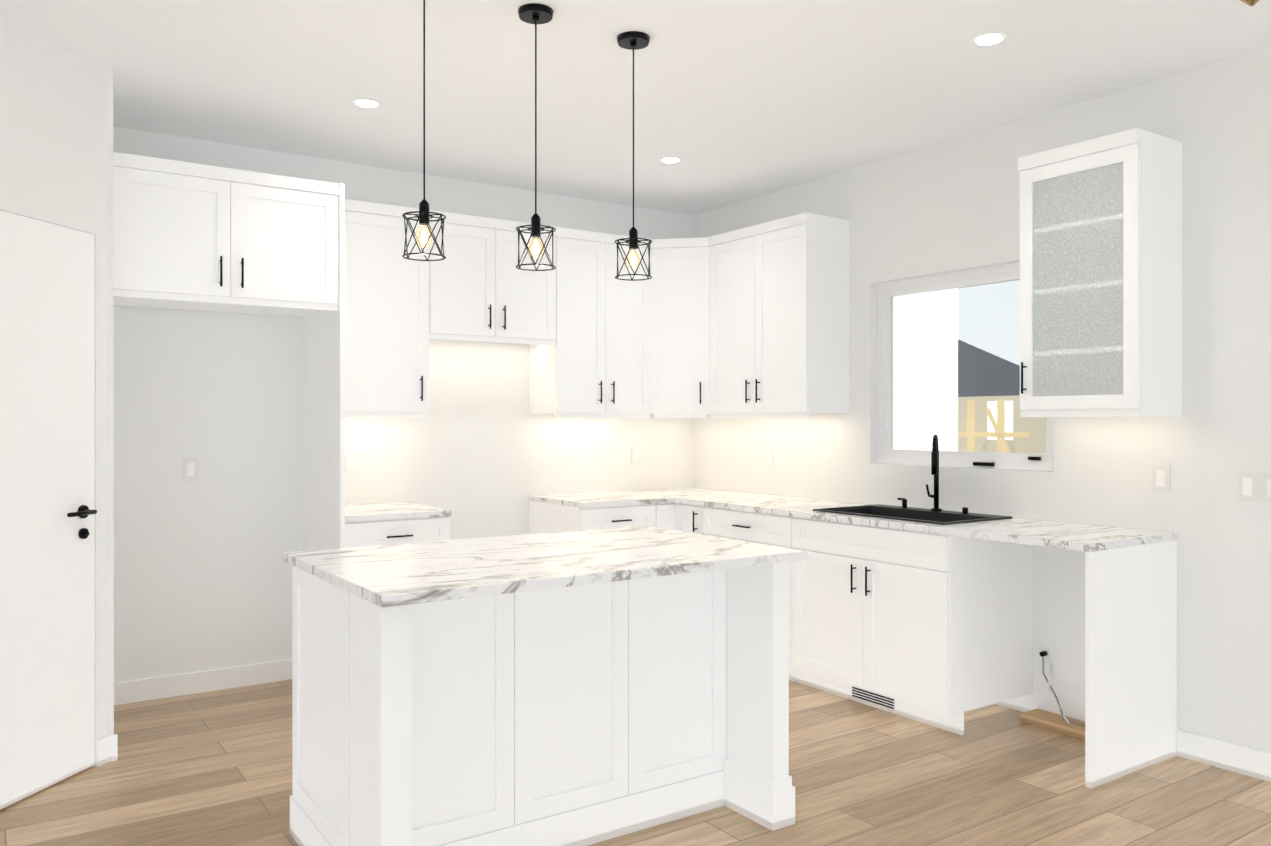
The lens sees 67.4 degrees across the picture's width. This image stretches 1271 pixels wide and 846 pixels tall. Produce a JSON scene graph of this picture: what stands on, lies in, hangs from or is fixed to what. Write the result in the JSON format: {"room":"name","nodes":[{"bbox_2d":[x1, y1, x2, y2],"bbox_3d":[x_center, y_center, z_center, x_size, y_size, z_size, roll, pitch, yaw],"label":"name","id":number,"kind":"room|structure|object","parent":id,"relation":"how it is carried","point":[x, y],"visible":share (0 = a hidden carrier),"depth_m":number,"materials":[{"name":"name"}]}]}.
{"room":"kitchen","nodes":[
{"label":"kitchen","id":0,"kind":"room"},
{"bbox_2d":[0,15,117,766],"bbox_3d":[-2.249,-0.033,3.412,0.600,2.800,0.720,0,0,-34],"label":"wall","id":1,"kind":"structure","parent":0,"point":[56,133],"depth_m":3.23,"materials":[{"name":"white paint"}]},
{"bbox_2d":[0,210,96,809],"bbox_3d":[-2.249,0.306,3.371,0.637,2.107,0.636,0,0,-34],"label":"pantry door","id":2,"kind":"structure","parent":1,"relation":"in","point":[48,511],"depth_m":3.55,"materials":[{"name":"white paint"}]},
{"bbox_2d":[113,127,692,704],"bbox_3d":[-2.089,-0.035,4.979,6.190,2.800,0.132,0,0,-34],"label":"wall","id":3,"kind":"structure","parent":0,"point":[203,585],"depth_m":5.01,"materials":[{"name":"white paint"}]},
{"bbox_2d":[182,458,198,481],"bbox_3d":[-2.242,0.235,4.805,0.075,0.118,0.008,0,0,-34],"label":"outlet","id":4,"kind":"object","parent":3,"relation":"attached to","point":[190,469],"visible":1,"depth_m":4.80,"materials":[{"name":"white plastic"}]},
{"bbox_2d":[113,152,338,316],"bbox_3d":[-2.002,-0.846,4.563,0.973,0.608,0.672,0,0,-34],"label":"upper cabinet","id":5,"kind":"object","parent":3,"relation":"attached to","point":[192,236],"visible":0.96,"depth_m":4.31,"materials":[{"name":"white paint"}]},
{"bbox_2d":[345,453,358,474],"bbox_3d":[-1.564,0.224,5.266,0.075,0.118,0.008,0,0,-34],"label":"electrical outlet","id":6,"kind":"object","parent":3,"relation":"attached to","point":[351,463],"visible":1,"depth_m":5.26,"materials":[{"name":"white plastic"}]},
{"bbox_2d":[345,199,430,417],"bbox_3d":[-1.433,-0.589,5.132,0.563,1.123,0.372,0,0,-34],"label":"upper cabinet","id":7,"kind":"object","parent":3,"relation":"attached to","point":[386,329],"visible":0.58,"depth_m":5.03,"materials":[{"name":"white paint"}]},
{"bbox_2d":[429,210,556,344],"bbox_3d":[-0.876,-0.804,5.511,0.785,0.693,0.372,0,0,-34],"label":"upper cabinet","id":8,"kind":"object","parent":3,"relation":"attached to","point":[482,288],"visible":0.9,"depth_m":5.36,"materials":[{"name":"white paint"}]},
{"bbox_2d":[529,227,651,417],"bbox_3d":[-0.270,-0.590,5.923,0.680,1.123,0.372,0,0,-34],"label":"upper cabinet","id":9,"kind":"object","parent":3,"relation":"attached to","point":[593,361],"visible":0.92,"depth_m":5.77,"materials":[{"name":"white paint"}]},
{"bbox_2d":[649,237,711,417],"bbox_3d":[0.322,-0.591,6.185,0.603,1.123,0.605,0,0,-34],"label":"upper cabinet","id":10,"kind":"object","parent":3,"relation":"attached to","point":[680,329],"visible":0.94,"depth_m":5.96,"materials":[{"name":"white paint"}]},
{"bbox_2d":[0,679,1270,845],"bbox_3d":[0.361,1.411,1.382,6.190,0.080,8.840,0,0,-34],"label":"floor","id":11,"kind":"structure","parent":0,"point":[211,768],"depth_m":3.54,"materials":[{"name":"brown wood"}]},
{"bbox_2d":[302,183,344,550],"bbox_3d":[-1.592,0.108,4.847,0.022,2.515,0.665,0,0,-34],"label":"panel","id":12,"kind":"object","parent":11,"relation":"on","point":[323,429],"visible":0.43,"depth_m":4.76,"materials":[{"name":"white paint"}]},
{"bbox_2d":[345,516,449,547],"bbox_3d":[-1.354,0.922,5.018,0.563,0.885,0.652,0,0,-34],"label":"base cabinet","id":13,"kind":"object","parent":11,"relation":"on","point":[386,532],"visible":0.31,"depth_m":4.77,"materials":[{"name":"white paint"}]},
{"bbox_2d":[345,502,451,521],"bbox_3d":[-1.357,0.465,5.024,0.565,0.030,0.637,0,0,-34],"label":"countertop","id":14,"kind":"structure","parent":13,"relation":"on","point":[378,511],"depth_m":4.87,"materials":[{"name":"stone"}]},
{"bbox_2d":[290,562,794,845],"bbox_3d":[-0.304,0.915,3.216,1.447,0.905,0.895,0,0,-34],"label":"kitchen island","id":15,"kind":"object","parent":11,"relation":"on","point":[584,715],"visible":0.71,"depth_m":3.04,"materials":[{"name":"white paint"}]},
{"bbox_2d":[284,526,806,606],"bbox_3d":[-0.298,0.448,3.206,1.475,0.030,0.960,0,0,-34],"label":"island countertop","id":16,"kind":"structure","parent":15,"relation":"on","point":[400,574],"depth_m":3.00,"materials":[{"name":"stone"}]},
{"bbox_2d":[529,501,675,533],"bbox_3d":[-0.192,0.921,5.809,0.678,0.885,0.652,0,0,-34],"label":"base cabinet","id":17,"kind":"object","parent":11,"relation":"on","point":[546,518],"visible":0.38,"depth_m":5.60,"materials":[{"name":"white paint"}]},
{"bbox_2d":[529,491,672,507],"bbox_3d":[-0.218,0.464,5.800,0.630,0.030,0.637,0,0,-34],"label":"countertop","id":18,"kind":"structure","parent":17,"relation":"on","point":[615,498],"depth_m":5.67,"materials":[{"name":"stone"}]},
{"bbox_2d":[675,503,804,684],"bbox_3d":[0.758,0.921,5.503,0.652,0.885,1.028,0,0,-34],"label":"base cabinet","id":19,"kind":"object","parent":11,"relation":"on","point":[764,528],"visible":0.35,"depth_m":5.22,"materials":[{"name":"white paint"}]},
{"bbox_2d":[625,488,1176,551],"bbox_3d":[1.046,0.465,5.081,0.650,0.030,3.248,0,0,-34],"label":"countertop","id":20,"kind":"structure","parent":19,"relation":"on","point":[1074,536],"depth_m":4.24,"materials":[{"name":"stone"}]},
{"bbox_2d":[813,504,1011,524],"bbox_3d":[1.343,0.553,4.692,0.500,0.224,0.810,0,0,-34],"label":"sink","id":21,"kind":"object","parent":20,"relation":"in","point":[942,517],"visible":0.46,"depth_m":4.77,"materials":[{"name":"black"}]},
{"bbox_2d":[897,498,967,513],"bbox_3d":[1.485,0.413,4.782,0.065,0.056,0.397,0,0,-34],"label":"soap dispenser","id":22,"kind":"object","parent":20,"relation":"on","point":[964,509],"visible":1,"depth_m":4.92,"materials":[{"name":"black metal"}]},
{"bbox_2d":[926,434,941,510],"bbox_3d":[1.472,0.249,4.734,0.164,0.385,0.166,0,0,-34],"label":"faucet","id":23,"kind":"object","parent":20,"relation":"on","point":[935,460],"visible":1,"depth_m":4.76,"materials":[{"name":"black metal"}]},
{"bbox_2d":[792,517,1032,734],"bbox_3d":[1.319,0.923,4.679,0.652,0.885,0.965,0,0,-34],"label":"base cabinet","id":24,"kind":"object","parent":11,"relation":"on","point":[933,629],"visible":0.94,"depth_m":4.37,"materials":[{"name":"white paint"}]},
{"bbox_2d":[1020,708,1084,739],"bbox_3d":[1.918,1.349,4.256,0.138,0.035,0.360,0,0,-34],"label":"wood board","id":25,"kind":"object","parent":11,"relation":"on","point":[1055,722],"visible":0.57,"depth_m":4.26,"materials":[{"name":"brown wood"}]},
{"bbox_2d":[1085,540,1176,787],"bbox_3d":[1.960,0.924,3.752,0.635,0.885,0.022,0,0,-34],"label":"end panel","id":26,"kind":"object","parent":11,"relation":"on","point":[1131,659],"visible":0.86,"depth_m":3.72,"materials":[{"name":"white paint"}]},
{"bbox_2d":[0,0,1270,214],"bbox_3d":[0.361,-1.479,1.377,6.190,0.100,8.840,0,0,-34],"label":"ceiling","id":27,"kind":"structure","parent":0,"point":[728,102],"depth_m":3.93,"materials":[{"name":"white paint"}]},
{"bbox_2d":[353,98,380,107],"bbox_3d":[-1.202,-1.431,4.269,0.124,0.005,0.124,0,0,-34],"label":"recessed light","id":28,"kind":"object","parent":27,"relation":"in","point":[366,103],"visible":1,"depth_m":4.26,"materials":[{"name":"white paint"}]},
{"bbox_2d":[402,0,445,260],"bbox_3d":[-0.689,-0.985,3.107,0.141,0.893,0.139,0,0,-34],"label":"pendant light","id":29,"kind":"object","parent":27,"relation":"hanging from","point":[423,216],"visible":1,"depth_m":3.10,"materials":[{"name":"black metal"}]},
{"bbox_2d":[516,3,555,270],"bbox_3d":[-0.347,-0.986,3.316,0.141,0.893,0.139,0,0,-34],"label":"pendant light","id":30,"kind":"object","parent":27,"relation":"hanging from","point":[534,13],"visible":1,"depth_m":3.31,"materials":[{"name":"black metal"}]},
{"bbox_2d":[615,31,651,280],"bbox_3d":[-0.008,-0.986,3.546,0.141,0.893,0.139,0,0,-34],"label":"pendant light","id":31,"kind":"object","parent":27,"relation":"hanging from","point":[633,40],"visible":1,"depth_m":3.53,"materials":[{"name":"black metal"}]},
{"bbox_2d":[659,156,681,162],"bbox_3d":[0.190,-1.433,5.192,0.124,0.005,0.124,0,0,-34],"label":"recessed light","id":32,"kind":"object","parent":27,"relation":"in","point":[670,159],"visible":1,"depth_m":5.18,"materials":[{"name":"white paint"}]},
{"bbox_2d":[972,32,1006,45],"bbox_3d":[1.318,-1.430,3.553,0.124,0.005,0.124,0,0,-34],"label":"recessed light","id":33,"kind":"object","parent":27,"relation":"in","point":[989,38],"visible":1,"depth_m":3.54,"materials":[{"name":"white paint"}]},
{"bbox_2d":[1240,0,1258,5],"bbox_3d":[1.644,-1.272,2.541,0.270,0.318,0.237,0,0,-34],"label":"dining pendant light","id":34,"kind":"object","parent":27,"relation":"hanging from","point":[1251,2],"visible":1,"depth_m":2.54,"materials":[{"name":"gold metal"}]},
{"bbox_2d":[693,47,1270,781],"bbox_3d":[2.899,-0.032,3.034,0.132,2.800,8.720,0,0,-34],"label":"wall","id":35,"kind":"structure","parent":0,"point":[945,207],"depth_m":4.11,"materials":[{"name":"white paint"}]},
{"bbox_2d":[765,448,773,466],"bbox_3d":[0.837,0.213,5.961,0.008,0.118,0.075,0,0,-34],"label":"electrical outlet","id":36,"kind":"object","parent":35,"relation":"attached to","point":[769,457],"visible":1,"depth_m":5.95,"materials":[{"name":"white plastic"}]},
{"bbox_2d":[708,213,849,417],"bbox_3d":[0.823,-0.590,5.653,0.372,1.123,0.848,0,0,-34],"label":"upper cabinet","id":37,"kind":"object","parent":35,"relation":"attached to","point":[779,318],"visible":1,"depth_m":5.40,"materials":[{"name":"white paint"}]},
{"bbox_2d":[877,262,1053,470],"bbox_3d":[1.669,-0.275,4.870,0.070,0.998,1.098,0,0,-34],"label":"kitchen window","id":38,"kind":"structure","parent":35,"relation":"in","point":[887,292],"depth_m":4.98,"materials":[{"name":"clear glass"}]},
{"bbox_2d":[1040,651,1084,725],"bbox_3d":[1.914,1.192,4.284,0.112,0.276,0.252,0,0,-34],"label":"power cable","id":39,"kind":"object","parent":35,"relation":"attached to","point":[1043,654],"visible":0.98,"depth_m":4.33,"materials":[{"name":"grey plastic"}]},
{"bbox_2d":[1018,128,1182,416],"bbox_3d":[1.939,-0.587,4.013,0.372,1.123,0.520,0,0,-34],"label":"upper cabinet","id":40,"kind":"object","parent":35,"relation":"attached to","point":[1101,223],"visible":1,"depth_m":3.87,"materials":[{"name":"white paint"}]},
{"bbox_2d":[1152,464,1170,492],"bbox_3d":[2.190,0.232,3.973,0.008,0.118,0.075,0,0,-34],"label":"electrical outlet","id":41,"kind":"object","parent":35,"relation":"attached to","point":[1161,478],"visible":1,"depth_m":3.97,"materials":[{"name":"white plastic"}]},
{"bbox_2d":[1237,471,1270,502],"bbox_3d":[2.401,0.247,3.663,0.008,0.118,0.162,0,0,-34],"label":"light switch","id":42,"kind":"object","parent":35,"relation":"attached to","point":[1253,486],"visible":1,"depth_m":3.68,"materials":[{"name":"white plastic"}]},
{"label":"outside","id":43,"kind":"structure","parent":0,"visible":0},
{"bbox_2d":[893,288,1045,453],"bbox_3d":[10.294,-1.667,24.951,35.000,8.000,50.000,0,0,-34],"label":"neighboring building","id":44,"kind":"structure","parent":43,"point":[952,381],"depth_m":9.63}
]}

